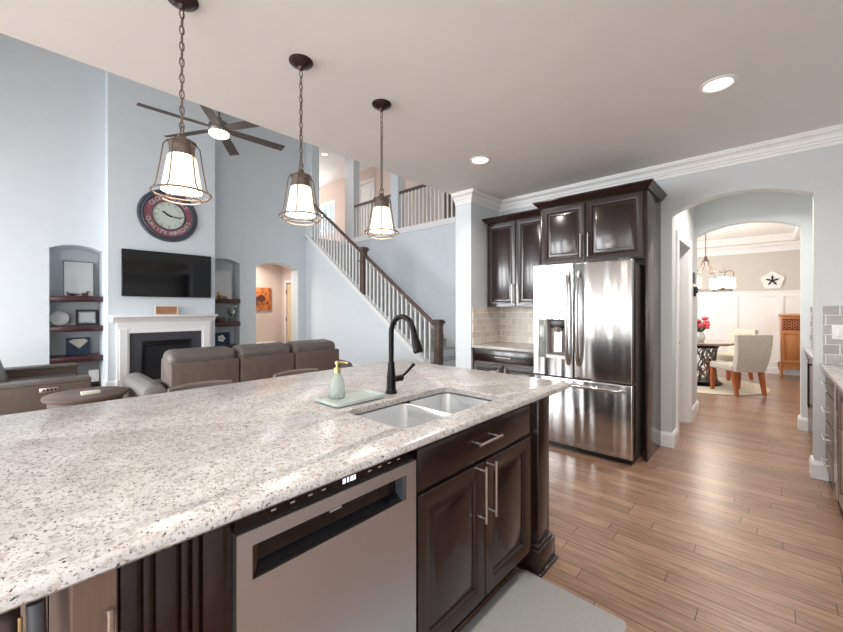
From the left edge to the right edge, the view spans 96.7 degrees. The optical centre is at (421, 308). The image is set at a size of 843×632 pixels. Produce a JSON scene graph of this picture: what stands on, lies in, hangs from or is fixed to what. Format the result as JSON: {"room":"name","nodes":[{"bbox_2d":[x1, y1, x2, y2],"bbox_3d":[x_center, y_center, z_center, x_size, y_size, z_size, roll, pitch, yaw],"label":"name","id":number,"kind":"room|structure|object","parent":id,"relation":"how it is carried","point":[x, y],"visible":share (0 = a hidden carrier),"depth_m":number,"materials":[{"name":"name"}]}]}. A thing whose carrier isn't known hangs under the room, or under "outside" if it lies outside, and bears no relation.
{"room":"kitchen","nodes":[
{"label":"kitchen","id":0,"kind":"room"},
{"bbox_2d":[0,33,104,385],"bbox_3d":[-7.371,-1.525,4.734,0.550,5.750,5.130,0,0,43],"label":"wall","id":1,"kind":"structure","parent":0,"point":[52,104],"depth_m":5.88,"materials":[{"name":"paint"}]},
{"bbox_2d":[49,248,232,374],"bbox_3d":[-5.299,0.050,7.428,0.070,2.600,3.300,0,0,43],"label":"wall niche","id":2,"kind":"object","parent":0,"point":[57,340],"visible":0.14,"depth_m":6.56,"materials":[{"name":"paint"}]},
{"bbox_2d":[49,353,102,363],"bbox_3d":[-5.863,0.840,6.355,0.550,0.090,0.648,0,0,43],"label":"shelf","id":3,"kind":"object","parent":2,"relation":"attached to","point":[54,359],"visible":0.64,"depth_m":6.21,"materials":[{"name":"brown wood"}]},
{"bbox_2d":[66,337,89,354],"bbox_3d":[-5.922,0.647,6.470,0.045,0.295,0.313,0,0,43],"label":"print","id":4,"kind":"object","parent":3,"relation":"on","point":[80,345],"visible":1,"depth_m":6.46,"materials":[{"name":"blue paper"}]},
{"bbox_2d":[49,325,102,331],"bbox_3d":[-5.863,0.335,6.355,0.550,0.090,0.648,0,0,43],"label":"shelf","id":5,"kind":"object","parent":2,"relation":"attached to","point":[60,328],"visible":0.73,"depth_m":6.17,"materials":[{"name":"brown wood"}]},
{"bbox_2d":[49,311,68,324],"bbox_3d":[-6.083,0.165,6.301,0.045,0.238,0.240,0,0,43],"label":"plate","id":6,"kind":"object","parent":5,"relation":"on","point":[59,317],"visible":1,"depth_m":6.30,"materials":[{"name":"white ceramic"}]},
{"bbox_2d":[75,310,97,324],"bbox_3d":[-5.846,0.155,6.554,0.049,0.270,0.295,0,0,43],"label":"photo frame","id":7,"kind":"object","parent":5,"relation":"on","point":[83,317],"visible":0.96,"depth_m":6.55,"materials":[{"name":"black wood"}]},
{"bbox_2d":[78,312,95,322],"bbox_3d":[-5.848,0.155,6.556,0.032,0.199,0.225,0,0,43],"label":"picture","id":8,"kind":"object","parent":7,"relation":"attached to","point":[83,317],"depth_m":6.55},
{"bbox_2d":[49,296,102,301],"bbox_3d":[-5.863,-0.160,6.355,0.550,0.090,0.648,0,0,43],"label":"shelf","id":9,"kind":"object","parent":2,"relation":"attached to","point":[51,298],"visible":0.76,"depth_m":6.16,"materials":[{"name":"brown wood"}]},
{"bbox_2d":[63,260,93,295],"bbox_3d":[-5.948,-0.512,6.509,0.077,0.614,0.400,0,0,43],"label":"framed canvas","id":10,"kind":"object","parent":9,"relation":"on","point":[78,277],"visible":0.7,"depth_m":6.50},
{"bbox_2d":[215,344,238,347],"bbox_3d":[-4.340,0.840,8.114,0.395,0.090,0.666,0,0,43],"label":"shelf","id":11,"kind":"object","parent":2,"relation":"attached to","point":[229,345],"visible":0.24,"depth_m":8.07,"materials":[{"name":"brown wood"}]},
{"bbox_2d":[215,332,229,344],"bbox_3d":[-4.361,0.657,8.168,0.044,0.275,0.340,0,0,43],"label":"print","id":12,"kind":"object","parent":11,"relation":"on","point":[221,338],"visible":0.96,"depth_m":8.18,"materials":[{"name":"blue paper"}]},
{"bbox_2d":[215,299,239,302],"bbox_3d":[-4.340,-0.160,8.114,0.395,0.090,0.666,0,0,43],"label":"shelf","id":13,"kind":"object","parent":2,"relation":"attached to","point":[216,300],"visible":0.56,"depth_m":8.03,"materials":[{"name":"brown wood"}]},
{"bbox_2d":[215,270,231,298],"bbox_3d":[-4.398,-0.517,8.175,0.066,0.624,0.500,0,0,43],"label":"framed canvas","id":14,"kind":"object","parent":13,"relation":"on","point":[223,279],"visible":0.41,"depth_m":8.23,"materials":[{"name":"beige paper"}]},
{"bbox_2d":[105,71,214,380],"bbox_3d":[-4.848,-1.525,7.010,0.540,5.750,1.640,0,0,43],"label":"wall","id":15,"kind":"structure","parent":0,"point":[134,134],"depth_m":6.54,"materials":[{"name":"paint"}]},
{"bbox_2d":[121,248,210,297],"bbox_3d":[-4.594,-0.610,6.828,0.080,0.805,1.376,0,0,43],"label":"television","id":16,"kind":"object","parent":15,"relation":"attached to","point":[144,273],"visible":1,"depth_m":6.73,"materials":[{"name":"black plastic"}]},
{"bbox_2d":[136,189,197,241],"bbox_3d":[-4.604,-1.690,6.832,0.060,0.950,0.950,0,0,43],"label":"wall clock","id":17,"kind":"object","parent":15,"relation":"attached to","point":[163,220],"visible":0.94,"depth_m":6.80,"materials":[{"name":"red metal"}]},
{"bbox_2d":[215,110,305,344],"bbox_3d":[-3.779,-1.525,8.760,0.350,5.750,2.380,0,0,43],"label":"wall","id":18,"kind":"structure","parent":0,"point":[250,185],"depth_m":8.52,"materials":[{"name":"paint"}]},
{"bbox_2d":[256,264,281,341],"bbox_3d":[-4.649,0.000,9.771,0.100,2.700,2.220,0,0,43],"label":"wall","id":19,"kind":"structure","parent":0,"point":[268,322],"depth_m":10.28,"materials":[{"name":"beige paint"}]},
{"bbox_2d":[256,287,270,309],"bbox_3d":[-4.309,-0.260,10.035,0.037,0.600,0.590,0,0,43],"label":"painting","id":20,"kind":"object","parent":19,"relation":"attached to","point":[263,295],"visible":0.7,"depth_m":10.08,"materials":[{"name":"orange paint"}]},
{"bbox_2d":[282,267,290,342],"bbox_3d":[-3.479,0.000,10.152,1.100,2.700,0.070,0,0,43],"label":"wall","id":21,"kind":"structure","parent":0,"point":[286,273],"depth_m":10.36,"materials":[{"name":"beige paint"}]},
{"bbox_2d":[284,280,290,343],"bbox_3d":[-3.473,0.285,10.085,0.860,2.130,0.020,0,0,43],"label":"trim","id":22,"kind":"structure","parent":21,"relation":"attached to","point":[285,281],"depth_m":10.32,"materials":[{"name":"white paint"}]},
{"bbox_2d":[286,283,290,340],"bbox_3d":[-3.469,0.320,10.096,0.710,2.040,0.138,0,0,43],"label":"door","id":23,"kind":"structure","parent":21,"relation":"in","point":[289,284],"depth_m":10.29,"materials":[{"name":"beige paint"}]},
{"bbox_2d":[319,147,372,187],"bbox_3d":[-5.012,-4.450,7.061,11.450,0.100,11.750,0,0,43],"label":"ceiling","id":24,"kind":"structure","parent":0,"point":[331,166],"depth_m":11.70,"materials":[{"name":"paint"}]},
{"bbox_2d":[136,103,284,155],"bbox_3d":[-2.705,-3.342,5.012,1.628,2.115,1.764,0,0,43],"label":"ceiling fan","id":25,"kind":"object","parent":24,"relation":"hanging from","point":[219,129],"visible":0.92,"depth_m":4.96,"materials":[{"name":"brown wood"}]},
{"bbox_2d":[345,157,358,239],"bbox_3d":[-1.947,-3.150,10.525,0.400,2.500,0.200,0,0,43],"label":"wall column","id":26,"kind":"structure","parent":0,"point":[351,166],"depth_m":10.41,"materials":[{"name":"paint"}]},
{"bbox_2d":[306,143,418,364],"bbox_3d":[-1.312,-1.525,8.098,4.270,5.750,0.200,0,0,43],"label":"wall","id":27,"kind":"structure","parent":0,"point":[361,337],"depth_m":8.49,"materials":[{"name":"paint"}]},
{"bbox_2d":[319,167,441,241],"bbox_3d":[-1.015,-3.150,11.230,11.250,2.500,0.100,0,0,43],"label":"wall","id":28,"kind":"structure","parent":0,"point":[335,190],"depth_m":11.53,"materials":[{"name":"beige paint"}]},
{"bbox_2d":[320,199,334,234],"bbox_3d":[-3.326,-3.225,13.370,0.950,1.150,0.080,0,0,43],"label":"window","id":29,"kind":"structure","parent":28,"relation":"in","point":[331,201],"depth_m":13.35,"materials":[{"name":"white paint"}]},
{"bbox_2d":[359,182,371,235],"bbox_3d":[-1.791,-2.930,11.864,0.750,2.040,0.134,0,0,43],"label":"door","id":30,"kind":"structure","parent":28,"relation":"in","point":[365,191],"depth_m":11.90,"materials":[{"name":"white paint"}]},
{"bbox_2d":[391,173,405,228],"bbox_3d":[-0.576,-3.125,9.276,0.250,2.550,0.270,0,0,43],"label":"wall","id":31,"kind":"structure","parent":0,"point":[398,183],"depth_m":9.16,"materials":[{"name":"paint"}]},
{"bbox_2d":[344,223,455,337],"bbox_3d":[-0.354,-0.230,8.996,7.055,3.160,0.120,0,0,43],"label":"wall","id":32,"kind":"structure","parent":0,"point":[422,262],"depth_m":8.48,"materials":[{"name":"paint"}]},
{"bbox_2d":[342,216,455,243],"bbox_3d":[0.002,-1.873,8.646,6.055,0.125,0.150,0,0,43],"label":"trim","id":33,"kind":"structure","parent":32,"relation":"attached to","point":[451,220],"depth_m":8.70,"materials":[{"name":"white paint"}]},
{"bbox_2d":[354,184,455,236],"bbox_3d":[0.198,-2.398,8.485,5.520,0.927,0.072,0,0,43],"label":"loft railing","id":34,"kind":"object","parent":33,"relation":"on","point":[419,187],"visible":0.2,"depth_m":8.85,"materials":[{"name":"brown wood"}]},
{"bbox_2d":[0,0,842,199],"bbox_3d":[0.009,-1.546,1.334,3.900,0.307,10.170,0,0,43],"label":"ceiling","id":35,"kind":"structure","parent":0,"point":[555,93],"depth_m":2.21,"materials":[{"name":"paint"}]},
{"bbox_2d":[149,0,211,204],"bbox_3d":[-1.077,-0.939,1.685,0.238,0.907,0.238,0,0,43],"label":"pendant lamp","id":36,"kind":"object","parent":35,"relation":"hanging from","point":[181,177],"visible":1,"depth_m":1.66,"materials":[{"name":"white glass"}]},
{"bbox_2d":[279,54,322,224],"bbox_3d":[-0.679,-0.939,2.115,0.238,0.907,0.238,0,0,43],"label":"pendant lamp","id":37,"kind":"object","parent":35,"relation":"hanging from","point":[300,205],"visible":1,"depth_m":2.08,"materials":[{"name":"white glass"}]},
{"bbox_2d":[364,99,398,238],"bbox_3d":[-0.272,-0.939,2.555,0.238,0.907,0.238,0,0,43],"label":"pendant lamp","id":38,"kind":"object","parent":35,"relation":"hanging from","point":[381,222],"visible":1,"depth_m":2.52,"materials":[{"name":"white glass"}]},
{"bbox_2d":[470,156,489,163],"bbox_3d":[0.549,-1.388,3.518,0.190,0.010,0.190,0,0,43],"label":"recessed light","id":39,"kind":"object","parent":35,"relation":"in","point":[478,159],"visible":1,"depth_m":3.51,"materials":[{"name":"white paint"}]},
{"bbox_2d":[699,74,737,93],"bbox_3d":[1.840,-1.388,2.327,0.190,0.010,0.190,0,0,43],"label":"recessed light","id":40,"kind":"object","parent":35,"relation":"in","point":[719,83],"visible":1,"depth_m":2.32,"materials":[{"name":"white paint"}]},
{"bbox_2d":[704,78,732,90],"bbox_3d":[1.840,-1.391,2.327,0.144,0.002,0.144,0,0,43],"label":"diffuser","id":41,"kind":"object","parent":40,"relation":"attached to","point":[718,84],"depth_m":2.33,"materials":[{"name":"white plastic"}]},
{"bbox_2d":[21,367,842,631],"bbox_3d":[-2.513,1.380,6.927,15.300,0.060,14.950,0,0,43],"label":"floor","id":42,"kind":"structure","parent":0,"point":[728,528],"depth_m":2.31,"materials":[{"name":"brown wood"}]},
{"bbox_2d":[0,597,46,631],"bbox_3d":[-0.953,0.920,0.649,0.563,0.861,0.442,0,0,43],"label":"stool","id":43,"kind":"object","parent":42,"relation":"on","point":[35,611],"visible":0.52,"depth_m":0.62,"materials":[{"name":"grey metal"}]},
{"bbox_2d":[0,360,91,415],"bbox_3d":[-4.736,0.896,4.356,1.691,0.788,1.197,0,0,43],"label":"loveseat","id":44,"kind":"object","parent":42,"relation":"on","point":[22,388],"visible":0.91,"depth_m":4.02,"materials":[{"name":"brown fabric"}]},
{"bbox_2d":[0,360,7,381],"bbox_3d":[-5.119,0.746,4.373,0.585,0.488,0.399,0,0,43],"label":"cushion","id":45,"kind":"object","parent":44,"relation":"on","point":[5,371],"depth_m":4.48,"materials":[{"name":"grey fabric"}]},
{"bbox_2d":[8,373,75,381],"bbox_3d":[-4.780,0.955,4.740,0.585,0.150,0.660,0,0,43],"label":"seat cushion","id":46,"kind":"object","parent":44,"relation":"on","point":[34,376],"depth_m":4.85,"materials":[{"name":"beige leather"}]},
{"bbox_2d":[46,595,48,631],"bbox_3d":[-0.407,0.908,1.746,0.930,0.884,1.890,0,0,43],"label":"base cabinet","id":47,"kind":"object","parent":42,"relation":"on","point":[47,597],"visible":0.02,"depth_m":1.07,"materials":[{"name":"brown wood"}]},
{"bbox_2d":[0,360,570,613],"bbox_3d":[-0.721,0.450,1.540,1.450,0.030,3.180,0,0,43],"label":"countertop","id":48,"kind":"structure","parent":47,"relation":"on","point":[89,490],"depth_m":1.10,"materials":[{"name":"stone"}]},
{"bbox_2d":[315,388,384,407],"bbox_3d":[-0.336,0.425,1.786,0.190,0.020,0.285,0,0,43],"label":"soap tray","id":49,"kind":"object","parent":48,"relation":"on","point":[356,396],"visible":0.99,"depth_m":1.77,"materials":[{"name":"green ceramic"}]},
{"bbox_2d":[329,361,347,398],"bbox_3d":[-0.400,0.337,1.783,0.077,0.174,0.080,0,0,43],"label":"soap bottle","id":50,"kind":"object","parent":49,"relation":"on","point":[337,384],"visible":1,"depth_m":1.76,"materials":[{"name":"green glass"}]},
{"bbox_2d":[385,314,422,393],"bbox_3d":[-0.044,0.231,1.915,0.246,0.408,0.192,0,0,43],"label":"faucet","id":51,"kind":"object","parent":48,"relation":"on","point":[392,378],"visible":1,"depth_m":1.91,"materials":[{"name":"black metal"}]},
{"bbox_2d":[357,393,489,427],"bbox_3d":[0.036,0.570,1.725,0.389,0.200,0.710,0,0,43],"label":"sink","id":52,"kind":"object","parent":48,"relation":"in","point":[423,410],"visible":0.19,"depth_m":1.84,"materials":[{"name":"silver metal"}]},
{"bbox_2d":[49,568,117,631],"bbox_3d":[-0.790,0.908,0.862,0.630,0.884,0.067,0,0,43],"label":"base cabinet","id":53,"kind":"object","parent":42,"relation":"on","point":[90,605],"visible":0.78,"depth_m":0.67,"materials":[{"name":"brown wood"}]},
{"bbox_2d":[41,386,127,408],"bbox_3d":[-3.291,1.089,3.688,0.640,0.523,0.640,0,0,43],"label":"end table","id":54,"kind":"object","parent":42,"relation":"on","point":[69,397],"visible":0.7,"depth_m":3.56,"materials":[{"name":"brown wood"}]},
{"bbox_2d":[89,369,98,386],"bbox_3d":[-5.716,1.210,6.544,0.120,0.280,0.135,0,0,43],"label":"frame","id":55,"kind":"object","parent":42,"relation":"on","point":[94,374],"visible":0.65,"depth_m":6.53,"materials":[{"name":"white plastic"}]},
{"bbox_2d":[110,314,217,386],"bbox_3d":[-4.742,0.731,6.933,0.620,1.238,1.620,0,0,43],"label":"fireplace","id":56,"kind":"object","parent":42,"relation":"on","point":[142,340],"visible":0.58,"depth_m":6.66,"materials":[{"name":"white paint"}]},
{"bbox_2d":[110,314,217,322],"bbox_3d":[-4.577,0.176,6.780,0.170,0.128,1.620,0,0,43],"label":"mantel shelf","id":57,"kind":"object","parent":56,"relation":"attached to","point":[183,318],"depth_m":6.73,"materials":[{"name":"white paint"}]},
{"bbox_2d":[155,306,177,314],"bbox_3d":[-4.585,0.033,6.746,0.035,0.156,0.350,0,0,43],"label":"sign","id":58,"kind":"object","parent":56,"relation":"on","point":[159,310],"visible":1,"depth_m":6.74,"materials":[{"name":"beige wood"}]},
{"bbox_2d":[118,522,231,631],"bbox_3d":[-0.710,0.908,0.974,0.595,0.884,0.203,0,0,43],"label":"panel","id":59,"kind":"object","parent":42,"relation":"on","point":[186,586],"visible":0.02,"depth_m":0.78,"materials":[{"name":"brown wood"}]},
{"bbox_2d":[167,380,231,391],"bbox_3d":[-1.164,0.892,2.079,0.447,0.919,0.424,0,0,43],"label":"counter stool","id":60,"kind":"object","parent":42,"relation":"on","point":[200,384],"visible":0.12,"depth_m":2.20,"materials":[{"name":"beige leather"}]},
{"bbox_2d":[122,339,352,397],"bbox_3d":[-2.247,0.866,4.940,1.110,0.849,2.554,0,0,43],"label":"sofa","id":61,"kind":"object","parent":42,"relation":"on","point":[243,362],"visible":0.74,"depth_m":4.32,"materials":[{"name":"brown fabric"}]},
{"bbox_2d":[161,346,234,389],"bbox_3d":[-2.489,0.674,4.213,0.361,0.466,0.682,0,0,43],"label":"cushion","id":62,"kind":"object","parent":61,"relation":"on","point":[184,355],"depth_m":4.03,"materials":[{"name":"beige leather"}]},
{"bbox_2d":[231,342,289,357],"bbox_3d":[-2.022,0.674,4.717,0.361,0.466,0.677,0,0,43],"label":"cushion","id":63,"kind":"object","parent":61,"relation":"on","point":[272,348],"depth_m":4.58,"materials":[{"name":"beige leather"}]},
{"bbox_2d":[286,339,334,352],"bbox_3d":[-1.558,0.674,5.218,0.361,0.466,0.672,0,0,43],"label":"cushion","id":64,"kind":"object","parent":61,"relation":"on","point":[316,344],"depth_m":5.07,"materials":[{"name":"beige leather"}]},
{"bbox_2d":[273,368,318,377],"bbox_3d":[-0.753,0.892,2.523,0.447,0.919,0.424,0,0,43],"label":"counter stool","id":65,"kind":"object","parent":42,"relation":"on","point":[305,370],"visible":0.04,"depth_m":2.65,"materials":[{"name":"beige leather"}]},
{"bbox_2d":[232,450,415,631],"bbox_3d":[-0.438,0.908,1.260,0.606,0.884,0.583,0,0,43],"label":"dishwasher","id":66,"kind":"object","parent":42,"relation":"on","point":[339,555],"visible":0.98,"depth_m":1.04,"materials":[{"name":"silver metal"}]},
{"bbox_2d":[271,458,399,511],"bbox_3d":[-0.218,0.491,1.069,0.001,0.004,0.432,0,0,43],"label":"print","id":67,"kind":"object","parent":66,"relation":"on","point":[309,496],"depth_m":1.04},
{"bbox_2d":[305,203,455,366],"bbox_3d":[-0.873,-0.737,8.442,4.488,4.173,1.388,0,0,43],"label":"staircase","id":68,"kind":"structure","parent":42,"relation":"on","point":[385,297],"depth_m":7.88,"materials":[{"name":"white paint"}]},
{"bbox_2d":[356,392,529,631],"bbox_3d":[0.052,0.908,1.778,0.660,0.884,0.831,0,0,43],"label":"base cabinet","id":69,"kind":"object","parent":42,"relation":"on","point":[473,483],"visible":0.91,"depth_m":1.50,"materials":[{"name":"brown wood"}]},
{"bbox_2d":[473,348,535,376],"bbox_3d":[1.106,0.908,4.427,0.832,0.884,0.650,0,0,43],"label":"base cabinet","id":70,"kind":"object","parent":42,"relation":"on","point":[492,360],"visible":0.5,"depth_m":4.20,"materials":[{"name":"brown wood"}]},
{"bbox_2d":[471,342,533,352],"bbox_3d":[1.110,0.450,4.432,0.833,0.030,0.642,0,0,43],"label":"countertop","id":71,"kind":"structure","parent":70,"relation":"on","point":[509,346],"depth_m":4.32,"materials":[{"name":"stone"}]},
{"bbox_2d":[516,396,557,577],"bbox_3d":[0.594,0.908,2.004,0.188,0.884,0.233,0,0,43],"label":"island post","id":72,"kind":"object","parent":42,"relation":"on","point":[541,556],"visible":0.44,"depth_m":1.94,"materials":[{"name":"brown wood"}]},
{"bbox_2d":[459,569,626,631],"bbox_3d":[0.299,1.342,1.342,0.505,0.016,1.175,0,0,43],"label":"floor mat","id":73,"kind":"object","parent":42,"relation":"on","point":[527,602],"visible":1,"depth_m":1.64,"materials":[{"name":"white fabric"}]},
{"bbox_2d":[534,257,644,464],"bbox_3d":[1.685,0.455,3.724,0.896,1.790,0.806,0,0,43],"label":"refrigerator","id":74,"kind":"object","parent":42,"relation":"on","point":[589,317],"visible":0.89,"depth_m":3.41,"materials":[{"name":"grey metal"}]},
{"bbox_2d":[532,178,666,461],"bbox_3d":[1.789,0.117,3.816,1.106,2.465,0.621,0,0,43],"label":"tall cabinet","id":75,"kind":"object","parent":42,"relation":"on","point":[620,221],"visible":0.88,"depth_m":3.53,"materials":[{"name":"brown wood"}]},
{"bbox_2d":[697,374,769,394],"bbox_3d":[4.974,1.343,6.843,2.040,0.011,2.040,0,0,43],"label":"rug","id":76,"kind":"object","parent":42,"relation":"on","point":[746,388],"visible":0.23,"depth_m":6.20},
{"bbox_2d":[697,339,733,385],"bbox_3d":[4.974,0.963,6.843,1.230,0.749,1.230,0,0,43],"label":"dining table","id":77,"kind":"object","parent":76,"relation":"on","point":[706,344],"visible":0.39,"depth_m":6.53,"materials":[{"name":"brown wood"}]},
{"bbox_2d":[697,316,709,341],"bbox_3d":[4.952,0.361,6.638,0.266,0.454,0.293,0,0,26],"label":"flower vase","id":78,"kind":"object","parent":77,"relation":"on","point":[701,336],"visible":0.81,"depth_m":6.60,"materials":[{"name":"white ceramic"}]},
{"bbox_2d":[706,328,757,380],"bbox_3d":[5.945,0.867,7.209,0.614,0.942,0.546,0,0,-7],"label":"dining chair","id":79,"kind":"object","parent":76,"relation":"on","point":[729,355],"visible":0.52,"depth_m":7.15,"materials":[{"name":"beige fabric"}]},
{"bbox_2d":[710,334,772,395],"bbox_3d":[5.048,0.867,5.959,0.546,0.942,0.614,0,0,1],"label":"dining chair","id":80,"kind":"object","parent":76,"relation":"on","point":[752,352],"visible":1,"depth_m":5.70,"materials":[{"name":"grey fabric"}]},
{"bbox_2d":[778,314,799,376],"bbox_3d":[7.415,0.736,7.293,0.690,1.242,0.502,0,0,43],"label":"sideboard","id":81,"kind":"object","parent":42,"relation":"on","point":[789,323],"visible":0.33,"depth_m":7.26,"materials":[{"name":"brown wood"}]},
{"bbox_2d":[807,356,812,432],"bbox_3d":[4.023,0.908,3.443,0.665,0.884,1.320,0,0,43],"label":"pantry cabinet","id":82,"kind":"object","parent":42,"relation":"on","point":[810,361],"visible":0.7,"depth_m":3.70,"materials":[{"name":"brown wood"}]},
{"bbox_2d":[821,374,833,484],"bbox_3d":[3.210,0.908,2.558,0.655,0.884,0.535,0,0,43],"label":"base cabinet","id":83,"kind":"object","parent":42,"relation":"on","point":[829,385],"visible":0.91,"depth_m":2.73,"materials":[{"name":"brown wood"}]},
{"bbox_2d":[834,384,839,503],"bbox_3d":[2.961,0.900,2.267,0.615,0.860,0.220,0,0,43],"label":"beverage cooler","id":84,"kind":"object","parent":42,"relation":"on","point":[835,386],"visible":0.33,"depth_m":2.45,"materials":[{"name":"silver glass"}]},
{"bbox_2d":[838,389,842,510],"bbox_3d":[2.495,0.908,1.785,0.655,0.884,1.110,0,0,43],"label":"base cabinet","id":85,"kind":"object","parent":42,"relation":"on","point":[840,394],"visible":0.95,"depth_m":2.34,"materials":[{"name":"brown wood"}]},
{"bbox_2d":[820,363,842,392],"bbox_3d":[2.758,0.450,2.064,0.652,0.030,1.877,0,0,43],"label":"countertop","id":86,"kind":"structure","parent":85,"relation":"on","point":[834,372],"depth_m":2.55,"materials":[{"name":"stone"}]},
{"bbox_2d":[456,202,498,368],"bbox_3d":[1.393,-0.021,5.521,0.231,2.743,2.605,0,0,43],"label":"wall partition","id":87,"kind":"structure","parent":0,"point":[471,231],"depth_m":4.57,"materials":[{"name":"paint"}]},
{"bbox_2d":[472,307,499,344],"bbox_3d":[0.821,0.207,4.724,0.011,0.453,0.609,0,0,43],"label":"backsplash","id":88,"kind":"structure","parent":87,"relation":"attached to","point":[485,320],"depth_m":4.70,"materials":[{"name":"tile"}]},
{"bbox_2d":[451,124,842,211],"bbox_3d":[-0.583,-1.332,0.765,3.795,0.122,8.330,0,0,43],"label":"trim","id":89,"kind":"structure","parent":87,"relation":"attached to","point":[832,135],"depth_m":3.54,"materials":[{"name":"white paint"}]},
{"bbox_2d":[697,241,799,256],"bbox_3d":[4.908,-1.268,6.883,3.850,0.165,4.630,0,0,43],"label":"trim","id":90,"kind":"structure","parent":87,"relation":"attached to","point":[791,245],"depth_m":8.00,"materials":[{"name":"white paint"}]},
{"bbox_2d":[499,144,842,480],"bbox_3d":[2.412,-0.021,3.756,3.664,2.743,0.130,0,0,43],"label":"wall","id":91,"kind":"structure","parent":0,"point":[817,173],"depth_m":3.09,"materials":[{"name":"paint"}]},
{"bbox_2d":[482,209,539,306],"bbox_3d":[1.186,-0.565,4.527,0.843,1.090,0.395,0,0,43],"label":"upper cabinet","id":92,"kind":"object","parent":91,"relation":"attached to","point":[513,240],"visible":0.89,"depth_m":4.43,"materials":[{"name":"brown wood"}]},
{"bbox_2d":[500,307,533,343],"bbox_3d":[1.331,0.207,4.661,0.820,0.453,0.010,0,0,43],"label":"backsplash","id":93,"kind":"structure","parent":91,"relation":"attached to","point":[516,323],"depth_m":4.76,"materials":[{"name":"tile"}]},
{"bbox_2d":[809,455,828,480],"bbox_3d":[3.195,1.280,3.017,0.101,0.140,0.151,0,0,43],"label":"baseboard","id":94,"kind":"structure","parent":91,"relation":"attached to","point":[817,470],"depth_m":2.97,"materials":[{"name":"white paint"}]},
{"bbox_2d":[823,306,842,364],"bbox_3d":[3.401,0.206,2.744,0.632,0.456,0.011,0,0,43],"label":"backsplash","id":95,"kind":"structure","parent":91,"relation":"attached to","point":[832,315],"depth_m":2.92,"materials":[{"name":"grey tile"}]},
{"bbox_2d":[832,325,842,339],"bbox_3d":[3.245,0.182,2.872,0.140,0.115,0.010,0,0,43],"label":"switch plate","id":96,"kind":"object","parent":95,"relation":"attached to","point":[837,330],"visible":1,"depth_m":2.90,"materials":[{"name":"white plastic"}]},
{"bbox_2d":[674,206,695,429],"bbox_3d":[2.983,-0.021,4.318,0.110,2.743,1.470,0,0,43],"label":"wall","id":97,"kind":"structure","parent":0,"point":[685,221],"depth_m":4.51,"materials":[{"name":"paint"}]},
{"bbox_2d":[660,428,677,447],"bbox_3d":[2.469,1.280,3.737,0.116,0.140,0.221,0,0,43],"label":"baseboard","id":98,"kind":"structure","parent":97,"relation":"attached to","point":[668,439],"depth_m":3.66,"materials":[{"name":"white paint"}]},
{"bbox_2d":[676,229,691,440],"bbox_3d":[2.864,0.275,4.176,0.128,2.150,0.960,0,0,43],"label":"trim","id":99,"kind":"structure","parent":97,"relation":"attached to","point":[683,256],"depth_m":4.44,"materials":[{"name":"white paint"}]},
{"bbox_2d":[697,250,799,291],"bbox_3d":[6.515,-0.100,8.618,4.050,2.900,0.100,0,0,43],"label":"wall","id":100,"kind":"structure","parent":0,"point":[748,269],"depth_m":8.01,"materials":[{"name":"beige paint"}]},
{"bbox_2d":[697,290,799,366],"bbox_3d":[6.464,0.420,8.563,3.850,1.580,0.050,0,0,43],"label":"wainscoting","id":101,"kind":"structure","parent":100,"relation":"attached to","point":[755,310],"depth_m":8.07,"materials":[{"name":"white paint"}]},
{"bbox_2d":[697,361,799,375],"bbox_3d":[6.466,1.280,8.565,3.850,0.140,0.021,0,0,43],"label":"baseboard","id":102,"kind":"structure","parent":100,"relation":"attached to","point":[774,370],"depth_m":7.73,"materials":[{"name":"white paint"}]},
{"bbox_2d":[761,271,784,288],"bbox_3d":[7.298,-0.593,7.801,0.366,0.359,0.033,0,0,43],"label":"plaque","id":103,"kind":"object","parent":100,"relation":"attached to","point":[772,279],"visible":1,"depth_m":7.79,"materials":[{"name":"white ceramic"}]},
{"bbox_2d":[766,275,778,284],"bbox_3d":[7.291,-0.591,7.792,0.209,0.199,0.010,0,0,43],"label":"starfish","id":104,"kind":"object","parent":103,"relation":"on","point":[770,279],"depth_m":7.79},
{"bbox_2d":[697,223,799,248],"bbox_3d":[4.942,-1.470,6.919,4.050,0.240,4.730,0,0,43],"label":"ceiling","id":105,"kind":"structure","parent":0,"point":[749,233],"depth_m":7.48,"materials":[{"name":"paint"}]},
{"bbox_2d":[697,234,735,291],"bbox_3d":[5.098,-0.895,6.727,0.816,1.190,0.823,0,0,43],"label":"chandelier","id":106,"kind":"object","parent":105,"relation":"hanging from","point":[723,282],"visible":0.58,"depth_m":6.52,"materials":[{"name":"brown metal"}]},
{"bbox_2d":[696,192,812,430],"bbox_3d":[3.325,-0.021,5.099,4.150,2.743,0.140,0,0,43],"label":"archway","id":107,"kind":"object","parent":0,"point":[793,209],"depth_m":4.27,"materials":[{"name":"paint"}]},
{"bbox_2d":[798,415,807,430],"bbox_3d":[4.276,1.280,4.204,0.078,0.140,0.161,0,0,43],"label":"baseboard","id":108,"kind":"structure","parent":107,"relation":"attached to","point":[802,422],"depth_m":4.15,"materials":[{"name":"white paint"}]},
{"bbox_2d":[810,306,812,347],"bbox_3d":[4.494,0.206,3.910,0.612,0.456,0.011,0,0,43],"label":"backsplash","id":109,"kind":"structure","parent":107,"relation":"attached to","point":[811,307],"depth_m":4.11,"materials":[{"name":"grey tile"}]},
{"bbox_3d":[-1.824,-1.825,10.357,11.250,0.150,2.480,0,0,43],"label":"floor","id":110,"kind":"structure","parent":0,"visible":0},
{"bbox_2d":[444,192,454,218],"bbox_3d":[1.030,-2.650,8.913,0.900,1.500,0.480,0,0,43],"label":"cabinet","id":111,"kind":"object","parent":110,"relation":"on","point":[445,194],"visible":0.06,"depth_m":8.96,"materials":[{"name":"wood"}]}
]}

